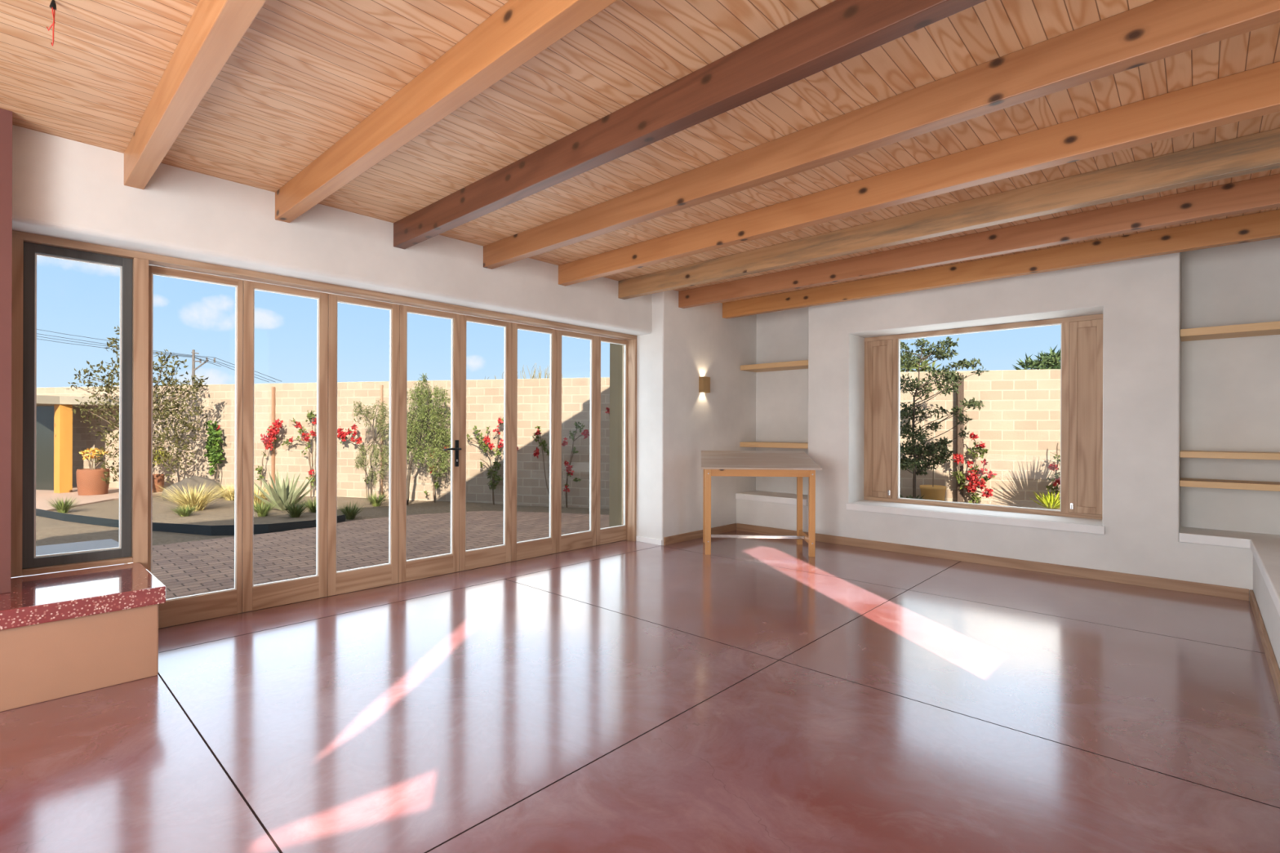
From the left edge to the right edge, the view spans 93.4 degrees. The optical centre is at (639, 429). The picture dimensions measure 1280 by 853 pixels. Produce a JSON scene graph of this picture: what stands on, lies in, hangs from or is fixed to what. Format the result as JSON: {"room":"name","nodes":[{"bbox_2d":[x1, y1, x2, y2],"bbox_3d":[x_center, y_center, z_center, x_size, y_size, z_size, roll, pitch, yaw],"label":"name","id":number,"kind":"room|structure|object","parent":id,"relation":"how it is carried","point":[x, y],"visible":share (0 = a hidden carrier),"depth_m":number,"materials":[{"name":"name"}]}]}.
{"room":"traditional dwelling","nodes":[
{"label":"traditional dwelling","id":0,"kind":"room"},
{"bbox_2d":[12,124,652,335],"bbox_3d":[-1.744,-1.341,5.166,0.450,0.500,5.043,0,0,43],"label":"wall","id":1,"kind":"structure","parent":0,"point":[63,188],"depth_m":4.02,"materials":[{"name":"white paint"}]},
{"bbox_2d":[129,257,148,569],"bbox_3d":[-3.160,0.118,3.799,0.200,2.342,0.070,0,0,43],"label":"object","id":2,"kind":"structure","parent":1,"relation":"attached to","point":[140,266],"depth_m":3.73,"materials":[{"name":"brown wood"}]},
{"bbox_2d":[147,265,243,628],"bbox_3d":[-2.984,0.120,4.051,0.045,2.333,0.534,0,0,43],"label":"door","id":3,"kind":"structure","parent":1,"relation":"in","point":[206,606],"depth_m":4.11,"materials":[{"name":"brown wood"}]},
{"bbox_2d":[241,280,328,612],"bbox_3d":[-2.610,0.121,4.454,0.045,2.333,0.561,0,0,43],"label":"door","id":4,"kind":"structure","parent":1,"relation":"in","point":[261,596],"depth_m":4.40,"materials":[{"name":"brown wood"}]},
{"bbox_2d":[12,230,636,340],"bbox_3d":[-1.822,-1.070,5.237,0.200,0.041,5.040,0,0,43],"label":"door header","id":5,"kind":"structure","parent":1,"relation":"attached to","point":[154,260],"depth_m":4.39,"materials":[{"name":"brown wood"}]},
{"bbox_2d":[327,293,399,596],"bbox_3d":[-2.226,0.123,4.868,0.045,2.333,0.561,0,0,43],"label":"door","id":6,"kind":"structure","parent":1,"relation":"in","point":[349,580],"depth_m":4.84,"materials":[{"name":"brown wood"}]},
{"bbox_2d":[398,304,461,582],"bbox_3d":[-1.812,0.124,5.253,0.128,2.333,0.561,0,0,43],"label":"door","id":7,"kind":"structure","parent":1,"relation":"in","point":[446,563],"depth_m":5.30,"materials":[{"name":"brown wood"}]},
{"bbox_2d":[458,314,511,571],"bbox_3d":[-1.459,0.125,5.695,0.045,2.333,0.561,0,0,43],"label":"door","id":8,"kind":"structure","parent":1,"relation":"in","point":[497,554],"depth_m":5.69,"materials":[{"name":"brown wood"}]},
{"bbox_2d":[511,322,556,561],"bbox_3d":[-1.076,0.127,6.108,0.045,2.333,0.561,0,0,43],"label":"door","id":9,"kind":"structure","parent":1,"relation":"in","point":[526,549],"depth_m":6.11,"materials":[{"name":"brown wood"}]},
{"bbox_2d":[556,329,596,552],"bbox_3d":[-0.692,0.128,6.522,0.045,2.333,0.561,0,0,43],"label":"door","id":10,"kind":"structure","parent":1,"relation":"in","point":[576,540],"depth_m":6.57,"materials":[{"name":"brown wood"}]},
{"bbox_2d":[595,335,627,545],"bbox_3d":[-0.317,0.129,6.926,0.045,2.333,0.536,0,0,43],"label":"door","id":11,"kind":"structure","parent":1,"relation":"in","point":[617,533],"depth_m":6.86,"materials":[{"name":"brown wood"}]},
{"bbox_2d":[622,339,636,541],"bbox_3d":[-0.122,0.129,7.074,0.200,2.342,0.030,0,0,43],"label":"trim","id":12,"kind":"structure","parent":1,"relation":"attached to","point":[632,344],"depth_m":7.03,"materials":[{"name":"brown wood"}]},
{"bbox_2d":[608,342,622,527],"bbox_3d":[0.402,-0.324,8.027,0.270,3.350,1.985,0,0,43],"label":"wall","id":13,"kind":"structure","parent":0,"point":[615,474],"depth_m":7.32,"materials":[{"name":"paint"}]},
{"bbox_2d":[0,529,1279,852],"bbox_3d":[-0.211,1.359,2.954,5.720,0.120,10.050,0,0,43],"label":"floor","id":14,"kind":"structure","parent":0,"point":[748,695],"depth_m":2.72,"materials":[{"name":"red concrete"}]},
{"bbox_2d":[0,562,165,711],"bbox_3d":[-4.021,1.052,2.118,0.825,0.468,3.622,0,0,43],"label":"bench","id":15,"kind":"object","parent":14,"relation":"on","point":[64,633],"visible":1,"depth_m":2.97,"materials":[{"name":"beige paint"}]},
{"bbox_2d":[0,108,12,593],"bbox_3d":[-4.161,-0.391,2.258,0.420,2.416,2.500,0,0,43],"label":"wall","id":16,"kind":"structure","parent":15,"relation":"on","point":[6,116],"depth_m":3.02,"materials":[{"name":"paint"}]},
{"bbox_2d":[635,289,756,545],"bbox_3d":[0.686,-0.140,7.664,0.620,2.885,1.930,0,0,43],"label":"wall pier","id":17,"kind":"object","parent":14,"relation":"on","point":[676,422],"visible":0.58,"depth_m":7.08,"materials":[{"name":"white paint"}]},
{"bbox_2d":[635,535,662,545],"bbox_3d":[0.102,1.270,6.875,0.385,0.060,0.016,0,0,43],"label":"baseboard","id":18,"kind":"object","parent":17,"relation":"attached to","point":[645,540],"visible":1,"depth_m":6.86,"materials":[{"name":"white paint"}]},
{"bbox_2d":[663,523,736,545],"bbox_3d":[0.754,1.259,7.275,0.018,0.088,1.419,0,0,43],"label":"baseboard","id":19,"kind":"structure","parent":17,"relation":"attached to","point":[718,530],"depth_m":7.14,"materials":[{"name":"brown wood"}]},
{"bbox_2d":[698,376,710,392],"bbox_3d":[0.776,-0.532,7.254,0.067,0.188,0.136,0,0,43],"label":"wall lamp","id":20,"kind":"object","parent":17,"relation":"attached to","point":[704,381],"visible":1,"depth_m":7.21,"materials":[{"name":"gold metal"}]},
{"bbox_2d":[701,450,822,556],"bbox_3d":[1.266,0.778,6.561,1.220,1.053,0.785,0,0,4],"label":"table","id":21,"kind":"object","parent":14,"relation":"on","point":[799,464],"visible":1,"depth_m":6.34,"materials":[{"name":"brown wood"}]},
{"bbox_2d":[735,490,808,506],"bbox_3d":[1.765,1.068,7.643,0.998,0.476,0.483,0,0,43],"label":"ledge","id":22,"kind":"object","parent":14,"relation":"on","point":[756,495],"visible":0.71,"depth_m":7.55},
{"bbox_2d":[1178,526,1279,670],"bbox_3d":[2.506,1.072,2.282,0.819,0.474,7.240,0,0,43],"label":"bench","id":23,"kind":"object","parent":14,"relation":"on","point":[1265,548],"visible":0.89,"depth_m":4.15,"materials":[{"name":"white paint"}]},
{"bbox_2d":[1249,589,1279,703],"bbox_3d":[2.358,1.264,2.118,0.018,0.088,6.799,0,0,43],"label":"baseboard","id":24,"kind":"structure","parent":23,"relation":"attached to","point":[1271,660],"depth_m":3.48,"materials":[{"name":"brown wood"}]},
{"bbox_2d":[0,0,1279,302],"bbox_3d":[-0.210,-1.606,2.928,5.740,0.040,10.200,0,0,43],"label":"ceiling","id":25,"kind":"structure","parent":0,"point":[303,74],"depth_m":2.85,"materials":[{"name":"brown wood"}]},
{"bbox_2d":[46,0,56,46],"bbox_3d":[-2.187,-1.509,2.243,0.036,0.168,0.019,0,0,16],"label":"wire","id":26,"kind":"object","parent":25,"relation":"hanging from","point":[53,6],"visible":1,"depth_m":2.24,"materials":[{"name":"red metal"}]},
{"bbox_2d":[124,0,266,189],"bbox_3d":[-1.026,-1.496,1.734,5.268,0.184,0.090,0,0,43],"label":"ceiling beam","id":27,"kind":"structure","parent":25,"relation":"attached to","point":[215,28],"depth_m":2.48,"materials":[{"name":"brown wood"}]},
{"bbox_2d":[275,0,617,222],"bbox_3d":[-0.497,-1.494,2.304,5.268,0.184,0.090,0,0,43],"label":"ceiling beam","id":28,"kind":"structure","parent":25,"relation":"attached to","point":[519,30],"depth_m":2.59,"materials":[{"name":"brown wood"}]},
{"bbox_2d":[393,0,986,248],"bbox_3d":[0.057,-1.492,2.901,5.268,0.184,0.090,0,0,43],"label":"ceiling beam","id":29,"kind":"structure","parent":25,"relation":"attached to","point":[839,31],"depth_m":2.66,"materials":[{"name":"brown wood"}]},
{"bbox_2d":[483,0,1279,269],"bbox_3d":[0.598,-1.490,3.484,5.268,0.184,0.090,0,0,43],"label":"ceiling beam","id":30,"kind":"structure","parent":25,"relation":"attached to","point":[1155,30],"depth_m":2.73,"materials":[{"name":"brown wood"}]},
{"bbox_2d":[558,61,1279,285],"bbox_3d":[1.167,-1.488,4.098,5.268,0.184,0.090,0,0,43],"label":"ceiling beam","id":31,"kind":"structure","parent":25,"relation":"attached to","point":[1252,93],"depth_m":3.35,"materials":[{"name":"brown wood"}]},
{"bbox_2d":[617,128,1279,299],"bbox_3d":[1.729,-1.486,4.703,5.268,0.184,0.090,0,0,43],"label":"ceiling beam","id":32,"kind":"structure","parent":25,"relation":"attached to","point":[1259,152],"depth_m":4.00,"materials":[{"name":"brown wood"}]},
{"bbox_2d":[678,173,1279,308],"bbox_3d":[2.342,-1.484,5.239,5.098,0.184,0.090,0,0,43],"label":"ceiling beam","id":33,"kind":"structure","parent":25,"relation":"attached to","point":[1263,193],"depth_m":4.62,"materials":[{"name":"brown wood"}]},
{"bbox_2d":[722,208,1279,318],"bbox_3d":[2.933,-1.482,5.877,5.098,0.184,0.090,0,0,43],"label":"ceiling beam","id":34,"kind":"structure","parent":25,"relation":"attached to","point":[1265,225],"depth_m":5.29,"materials":[{"name":"brown wood"}]},
{"bbox_2d":[755,306,808,494],"bbox_3d":[1.742,-0.136,8.069,1.619,2.885,0.100,0,0,43],"label":"wall","id":35,"kind":"structure","parent":0,"point":[781,396],"depth_m":7.89,"materials":[{"name":"white paint"}]},
{"bbox_2d":[736,252,1253,600],"bbox_3d":[3.167,-0.131,6.426,4.700,2.885,0.570,0,0,43],"label":"wall","id":36,"kind":"structure","parent":0,"point":[1139,300],"depth_m":5.40,"materials":[{"name":"white paint"}]},
{"bbox_2d":[739,441,808,448],"bbox_3d":[1.801,0.203,7.678,0.997,0.063,0.389,0,0,43],"label":"wall shelf","id":37,"kind":"object","parent":36,"relation":"attached to","point":[744,444],"visible":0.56,"depth_m":7.54,"materials":[{"name":"brown wood"}]},
{"bbox_2d":[740,360,808,372],"bbox_3d":[1.805,-0.797,7.678,0.997,0.063,0.389,0,0,43],"label":"wall shelf","id":38,"kind":"object","parent":36,"relation":"attached to","point":[793,365],"visible":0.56,"depth_m":7.61,"materials":[{"name":"brown wood"}]},
{"bbox_2d":[845,502,1105,534],"bbox_3d":[3.172,0.873,6.005,2.312,0.072,0.034,0,0,43],"label":"window sill","id":39,"kind":"structure","parent":36,"relation":"attached to","point":[1085,528],"depth_m":5.84,"materials":[{"name":"white paint"}]},
{"bbox_2d":[850,313,1102,525],"bbox_3d":[3.353,-0.116,6.199,2.276,1.906,0.490,0,0,43],"label":"window","id":40,"kind":"structure","parent":36,"relation":"in","point":[1082,336],"depth_m":5.80,"materials":[{"name":"brown wood"}]},
{"bbox_2d":[736,523,1248,600],"bbox_3d":[2.961,1.266,6.211,4.660,0.088,0.020,0,0,43],"label":"baseboard","id":41,"kind":"structure","parent":36,"relation":"attached to","point":[1233,593],"depth_m":5.58,"materials":[{"name":"brown wood"}]},
{"bbox_2d":[1179,477,1279,491],"bbox_3d":[4.842,0.446,4.795,0.819,0.050,0.379,0,0,43],"label":"wall shelf","id":42,"kind":"object","parent":36,"relation":"attached to","point":[1190,482],"visible":1,"depth_m":4.78,"materials":[{"name":"brown wood"}]},
{"bbox_2d":[1179,450,1279,460],"bbox_3d":[4.843,0.209,4.795,0.819,0.050,0.379,0,0,43],"label":"wall shelf","id":43,"kind":"object","parent":36,"relation":"attached to","point":[1184,454],"visible":1,"depth_m":4.75,"materials":[{"name":"brown wood"}]},
{"bbox_2d":[1180,320,1279,341],"bbox_3d":[4.846,-0.785,4.795,0.819,0.060,0.379,0,0,43],"label":"wall shelf","id":44,"kind":"object","parent":36,"relation":"attached to","point":[1269,328],"visible":1,"depth_m":4.79,"materials":[{"name":"brown wood"}]},
{"bbox_2d":[1180,237,1279,534],"bbox_3d":[5.043,-0.125,4.973,0.871,2.885,0.150,0,0,43],"label":"wall","id":45,"kind":"structure","parent":0,"point":[1230,387],"depth_m":5.00,"materials":[{"name":"white paint"}]},
{"label":"outside","id":46,"kind":"structure","parent":0,"visible":0},
{"bbox_3d":[-9.194,1.518,56.263,210.000,0.100,230.000,0,0,43],"label":"ground","id":47,"kind":"structure","parent":46,"visible":0},
{"bbox_2d":[191,349,215,384],"bbox_3d":[-39.791,-2.932,54.959,2.185,8.586,0.324,0,0,3],"label":"utility pole","id":48,"kind":"object","parent":47,"relation":"on","point":[193,369],"visible":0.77,"depth_m":54.93,"materials":[{"name":"wood"}]},
{"bbox_2d":[37,338,220,366],"bbox_3d":[-49.845,-7.513,57.275,22.257,3.749,12.128,0,0,43],"label":"power line","id":49,"kind":"object","parent":48,"relation":"attached to","point":[37,339],"visible":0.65,"depth_m":57.48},
{"bbox_2d":[38,336,268,382],"bbox_3d":[-47.236,-6.854,56.530,27.099,5.432,14.587,0,0,43],"label":"power line","id":50,"kind":"object","parent":48,"relation":"attached to","point":[38,336],"visible":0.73,"depth_m":55.70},
{"bbox_2d":[39,333,275,382],"bbox_3d":[-46.896,-7.006,56.430,27.732,5.767,14.903,0,0,43],"label":"power line","id":51,"kind":"object","parent":48,"relation":"attached to","point":[39,334],"visible":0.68,"depth_m":55.67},
{"bbox_2d":[36,328,280,381],"bbox_3d":[-46.558,-7.217,56.331,28.361,6.111,15.216,0,0,43],"label":"power line","id":52,"kind":"object","parent":48,"relation":"attached to","point":[37,329],"visible":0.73,"depth_m":55.60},
{"bbox_2d":[900,354,942,372],"bbox_3d":[5.741,-0.068,12.477,1.117,3.184,0.668,0,0,1],"label":"tree","id":53,"kind":"object","parent":47,"relation":"on","point":[924,363],"visible":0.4,"depth_m":12.45,"materials":[{"name":"green plant"}]},
{"bbox_2d":[1012,344,1061,369],"bbox_3d":[8.370,-0.099,12.529,1.309,3.266,0.767,0,0,-2],"label":"tree","id":54,"kind":"object","parent":47,"relation":"on","point":[1052,361],"visible":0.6,"depth_m":12.44,"materials":[{"name":"green plant"}]},
{"bbox_3d":[-4.593,-0.159,2.268,0.220,2.885,3.077,0,0,43],"label":"wall","id":55,"kind":"structure","parent":0,"visible":0},
{"bbox_2d":[10,237,23,577],"bbox_3d":[-3.523,-0.118,3.407,0.200,1.872,0.048,0,0,43],"label":"trim","id":56,"kind":"structure","parent":55,"relation":"attached to","point":[17,244],"depth_m":3.34,"materials":[{"name":"brown wood"}]},
{"bbox_2d":[22,241,132,568],"bbox_3d":[-3.326,-0.133,3.582,0.050,1.842,0.474,0,0,43],"label":"window","id":57,"kind":"structure","parent":55,"relation":"in","point":[29,559],"depth_m":3.52,"materials":[{"name":"grey metal"}]},
{"bbox_2d":[22,556,133,576],"bbox_3d":[-3.348,0.804,3.599,0.200,0.029,0.474,0,0,43],"label":"sill","id":58,"kind":"structure","parent":55,"relation":"attached to","point":[36,571],"depth_m":3.52,"materials":[{"name":"brown wood"}]},
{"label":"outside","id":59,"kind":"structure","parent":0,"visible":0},
{"bbox_2d":[35,495,608,564],"bbox_3d":[-1.343,1.319,7.380,28.000,0.043,21.000,0,0,43],"label":"ground","id":60,"kind":"structure","parent":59,"point":[49,531],"depth_m":9.07,"materials":[{"name":"beige soil"}]},
{"bbox_2d":[41,496,84,513],"bbox_3d":[-8.915,1.170,9.296,0.569,0.268,0.572,0,0,43],"label":"grass tuft","id":61,"kind":"object","parent":60,"relation":"on","point":[64,508],"visible":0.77,"depth_m":9.27,"materials":[{"name":"green plant"}]},
{"bbox_2d":[10,538,124,577],"bbox_3d":[-5.779,1.335,4.333,4.080,0.130,3.500,0,0,43],"label":"stoop","id":62,"kind":"structure","parent":60,"relation":"on","point":[109,543],"depth_m":6.48,"materials":[{"name":"grey concrete"}]},
{"bbox_2d":[35,486,162,511],"bbox_3d":[-11.428,1.303,11.866,7.118,0.115,3.210,0,0,29],"label":"path","id":63,"kind":"structure","parent":60,"relation":"on","point":[113,494],"depth_m":11.01,"materials":[{"name":"concrete"}]},
{"bbox_2d":[35,395,119,493],"bbox_3d":[-12.122,0.308,12.880,3.676,1.900,1.814,0,0,43],"label":"shelter","id":64,"kind":"object","parent":63,"relation":"on","point":[54,414],"visible":0.77,"depth_m":11.88,"materials":[{"name":"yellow paint"}]},
{"bbox_2d":[75,448,110,495],"bbox_3d":[-10.463,0.825,11.550,0.479,0.937,0.479,0,0,43],"label":"terracotta planter","id":65,"kind":"object","parent":63,"relation":"on","point":[89,481],"visible":0.84,"depth_m":11.41,"materials":[{"name":"orange ceramic"}]},
{"bbox_2d":[152,446,171,493],"bbox_3d":[-9.655,0.808,12.016,0.611,0.977,0.468,0,0,18],"label":"terracotta planter","id":66,"kind":"object","parent":63,"relation":"on","point":[157,479],"visible":0.31,"depth_m":11.95,"materials":[{"name":"orange ceramic"}]},
{"bbox_2d":[65,325,208,484],"bbox_3d":[-9.372,-0.336,11.293,2.561,3.292,1.126,0,0,10],"label":"tree","id":67,"kind":"object","parent":60,"relation":"on","point":[181,421],"visible":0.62,"depth_m":11.28,"materials":[{"name":"green plant"}]},
{"bbox_2d":[167,504,199,516],"bbox_3d":[-6.714,1.206,8.883,0.505,0.212,0.470,0,0,43],"label":"grass tuft","id":68,"kind":"object","parent":60,"relation":"on","point":[182,513],"visible":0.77,"depth_m":8.86,"materials":[{"name":"green plant"}]},
{"bbox_2d":[35,508,345,535],"bbox_3d":[-7.376,1.257,8.495,6.362,0.135,1.210,0,0,11],"label":"edging","id":69,"kind":"object","parent":60,"relation":"on","point":[205,530],"visible":0.45,"depth_m":7.69,"materials":[{"name":"metal"}]},
{"bbox_2d":[161,475,223,500],"bbox_3d":[-8.222,1.140,11.225,0.938,0.542,0.774,0,0,-9],"label":"boulder","id":70,"kind":"object","parent":60,"relation":"on","point":[194,482],"visible":0.3,"depth_m":11.03,"materials":[{"name":"beige stone"}]},
{"bbox_2d":[153,482,234,511],"bbox_3d":[-7.110,1.080,9.616,1.437,0.461,1.443,0,0,43],"label":"grass tuft","id":71,"kind":"object","parent":60,"relation":"on","point":[192,499],"visible":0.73,"depth_m":9.53,"materials":[{"name":"yellow plant"}]},
{"bbox_2d":[205,481,254,500],"bbox_3d":[-7.385,1.127,10.886,0.986,0.363,0.992,0,0,43],"label":"grass tuft","id":72,"kind":"object","parent":60,"relation":"on","point":[229,497],"visible":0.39,"depth_m":10.79,"materials":[{"name":"yellow plant"}]},
{"bbox_2d":[220,483,289,506],"bbox_3d":[-6.503,1.101,10.191,1.139,0.422,1.086,0,0,-21],"label":"grass tuft","id":73,"kind":"object","parent":60,"relation":"on","point":[255,491],"visible":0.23,"depth_m":10.13,"materials":[{"name":"yellow plant"}]},
{"bbox_2d":[253,499,280,516],"bbox_3d":[-5.631,1.181,9.012,0.555,0.268,0.559,0,0,43],"label":"grass tuft","id":74,"kind":"object","parent":60,"relation":"on","point":[262,511],"visible":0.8,"depth_m":8.96,"materials":[{"name":"green plant"}]},
{"bbox_2d":[255,418,283,492],"bbox_3d":[-7.142,0.554,11.622,0.778,1.505,0.251,0,0,25],"label":"bougainvillea","id":75,"kind":"object","parent":60,"relation":"on","point":[272,433],"visible":1,"depth_m":11.56,"materials":[{"name":"red plant"}]},
{"bbox_2d":[271,386,275,488],"bbox_3d":[-7.157,0.240,11.777,0.044,2.130,0.044,0,0,14],"label":"wooden stake","id":76,"kind":"object","parent":60,"relation":"on","point":[273,451],"visible":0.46,"depth_m":11.76,"materials":[{"name":"brown wood"}]},
{"bbox_2d":[253,468,316,510],"bbox_3d":[-5.745,0.979,9.705,0.996,0.668,1.048,0,0,-31],"label":"agave","id":77,"kind":"object","parent":60,"relation":"on","point":[282,492],"visible":0.9,"depth_m":9.66,"materials":[{"name":"green plant"}]},
{"bbox_2d":[275,499,314,517],"bbox_3d":[-5.055,1.173,8.838,0.552,0.288,0.583,0,0,43],"label":"grass tuft","id":78,"kind":"object","parent":60,"relation":"on","point":[296,511],"visible":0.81,"depth_m":8.81,"materials":[{"name":"green plant"}]},
{"bbox_2d":[281,410,316,497],"bbox_3d":[-6.444,0.473,11.477,0.844,1.671,0.226,0,0,15],"label":"bougainvillea","id":79,"kind":"object","parent":60,"relation":"on","point":[306,437],"visible":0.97,"depth_m":11.42,"materials":[{"name":"red plant"}]},
{"bbox_2d":[298,496,316,512],"bbox_3d":[-5.067,1.183,9.399,0.653,0.268,0.612,0,0,43],"label":"grass tuft","id":80,"kind":"object","parent":60,"relation":"on","point":[312,508],"visible":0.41,"depth_m":9.34,"materials":[{"name":"green plant"}]},
{"bbox_2d":[337,501,366,519],"bbox_3d":[-4.198,1.186,8.757,0.512,0.269,0.572,0,0,22],"label":"grass tuft","id":81,"kind":"object","parent":60,"relation":"on","point":[350,513],"visible":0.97,"depth_m":8.71,"materials":[{"name":"green plant"}]},
{"bbox_2d":[337,423,369,499],"bbox_3d":[-5.330,0.609,11.164,0.707,1.408,0.215,0,0,16],"label":"bougainvillea","id":82,"kind":"object","parent":60,"relation":"on","point":[340,433],"visible":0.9,"depth_m":11.15,"materials":[{"name":"red plant"}]},
{"bbox_2d":[352,399,389,504],"bbox_3d":[-4.569,0.391,10.544,0.890,1.849,0.586,0,0,21],"label":"tree","id":83,"kind":"object","parent":60,"relation":"on","point":[384,409],"visible":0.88,"depth_m":10.50,"materials":[{"name":"green plant"}]},
{"bbox_2d":[361,491,388,506],"bbox_3d":[-4.500,1.194,10.324,0.591,0.250,0.591,0,0,43],"label":"grass tuft","id":84,"kind":"object","parent":60,"relation":"on","point":[375,502],"visible":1,"depth_m":10.25,"materials":[{"name":"green plant"}]},
{"bbox_2d":[151,511,608,599],"bbox_3d":[-2.485,1.357,7.590,3.680,0.108,6.445,0,0,43],"label":"patio","id":85,"kind":"structure","parent":60,"relation":"on","point":[206,566],"depth_m":6.69,"materials":[{"name":"red brick"}]},
{"bbox_2d":[379,385,382,497],"bbox_3d":[-4.796,0.248,11.194,0.036,2.130,0.036,0,0,14],"label":"wooden stake","id":86,"kind":"object","parent":60,"relation":"on","point":[381,386],"visible":0.56,"depth_m":11.18,"materials":[{"name":"brown wood"}]},
{"bbox_2d":[406,373,450,505],"bbox_3d":[-3.740,0.168,10.556,1.144,2.307,0.769,0,0,25],"label":"tree","id":87,"kind":"object","parent":60,"relation":"on","point":[413,424],"visible":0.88,"depth_m":10.45,"materials":[{"name":"green plant"}]},
{"bbox_2d":[423,444,448,502],"bbox_3d":[-3.623,0.789,10.756,0.540,1.060,0.194,0,0,12],"label":"bougainvillea","id":88,"kind":"object","parent":60,"relation":"on","point":[436,485],"visible":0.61,"depth_m":10.77,"materials":[{"name":"red plant"}]},
{"bbox_2d":[466,417,503,505],"bbox_3d":[-2.689,0.551,10.536,0.777,1.542,0.224,0,0,15],"label":"bougainvillea","id":89,"kind":"object","parent":60,"relation":"on","point":[486,439],"visible":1,"depth_m":10.50,"materials":[{"name":"red plant"}]},
{"bbox_2d":[516,426,549,494],"bbox_3d":[-1.818,0.635,10.307,0.748,1.386,0.182,0,0,16],"label":"bougainvillea","id":90,"kind":"object","parent":60,"relation":"on","point":[537,453],"visible":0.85,"depth_m":10.27,"materials":[{"name":"red plant"}]},
{"bbox_2d":[484,364,584,379],"bbox_3d":[-2.139,0.036,12.204,2.093,2.743,0.370,0,0,0],"label":"bare shrub","id":91,"kind":"object","parent":60,"relation":"on","point":[545,371],"visible":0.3,"depth_m":12.19,"materials":[{"name":"beige plant"}]},
{"bbox_2d":[36,368,1060,510],"bbox_3d":[-3.325,0.253,10.962,30.000,2.270,0.201,0,0,14],"label":"wall","id":92,"kind":"structure","parent":60,"relation":"on","point":[1019,423],"depth_m":10.63,"materials":[{"name":"beige brick"}]},
{"bbox_2d":[202,420,224,480],"bbox_3d":[-8.460,0.561,11.965,0.515,1.481,0.319,0,0,10],"label":"vine","id":93,"kind":"object","parent":92,"relation":"attached to","point":[214,453],"visible":0.98,"depth_m":11.92,"materials":[{"name":"green plant"}]},
{"bbox_2d":[561,422,589,507],"bbox_3d":[-1.080,0.597,10.131,0.511,1.460,0.216,0,0,11],"label":"bougainvillea","id":94,"kind":"object","parent":60,"relation":"on","point":[569,467],"visible":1,"depth_m":10.13,"materials":[{"name":"red plant"}]},
{"bbox_2d":[605,407,609,415],"bbox_3d":[-0.430,0.484,9.973,0.239,1.689,0.221,0,0,43],"label":"bougainvillea","id":95,"kind":"object","parent":60,"relation":"on","point":[606,408],"visible":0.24,"depth_m":9.95,"materials":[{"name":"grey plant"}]},
{"bbox_2d":[920,468,946,501],"bbox_3d":[4.210,0.801,8.675,0.344,1.068,0.344,0,0,43],"label":"pot","id":96,"kind":"object","parent":60,"relation":"on","point":[932,492],"visible":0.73,"depth_m":8.55,"materials":[{"name":"yellow ceramic"}]},
{"bbox_2d":[899,336,989,498],"bbox_3d":[3.924,0.067,7.920,1.292,2.554,0.572,0,0,-2],"label":"tree","id":97,"kind":"object","parent":60,"relation":"on","point":[918,454],"visible":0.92,"depth_m":7.88,"materials":[{"name":"green plant"}]},
{"bbox_2d":[955,375,964,502],"bbox_3d":[4.673,0.281,8.816,0.080,2.130,0.080,0,0,14],"label":"wooden stake","id":98,"kind":"object","parent":60,"relation":"on","point":[959,441],"visible":0.41,"depth_m":8.78,"materials":[{"name":"brown wood"}]},
{"bbox_2d":[950,431,997,503],"bbox_3d":[4.781,0.696,8.660,0.581,1.307,0.232,0,0,17],"label":"bougainvillea","id":99,"kind":"object","parent":60,"relation":"on","point":[972,476],"visible":0.94,"depth_m":8.64,"materials":[{"name":"red plant"}]},
{"bbox_2d":[1031,490,1060,509],"bbox_3d":[5.422,0.923,7.947,0.500,0.254,0.490,0,0,43],"label":"succulent","id":100,"kind":"object","parent":60,"relation":"on","point":[1050,502],"visible":0.94,"depth_m":7.90,"materials":[{"name":"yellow plant"}]},
{"bbox_2d":[1045,443,1060,510],"bbox_3d":[5.783,0.772,8.421,0.216,1.157,0.211,0,0,21],"label":"bougainvillea","id":101,"kind":"object","parent":60,"relation":"on","point":[1052,466],"visible":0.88,"depth_m":8.42,"materials":[{"name":"red plant"}]},
{"bbox_2d":[1046,448,1060,471],"bbox_3d":[5.803,0.644,7.544,1.281,1.495,1.323,0,0,9],"label":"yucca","id":102,"kind":"object","parent":60,"relation":"on","point":[1056,449],"visible":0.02,"depth_m":7.85,"materials":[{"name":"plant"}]},
{"bbox_3d":[3.684,1.208,8.318,0.900,0.270,0.560,0,0,43],"label":"stone ledge","id":103,"kind":"object","parent":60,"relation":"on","visible":0},
{"bbox_2d":[899,493,924,499],"bbox_3d":[3.654,0.966,8.209,0.447,0.238,0.480,0,0,10],"label":"leaf plant","id":104,"kind":"object","parent":103,"relation":"on","point":[900,495],"visible":0.09,"depth_m":8.28,"materials":[{"name":"green plant"}]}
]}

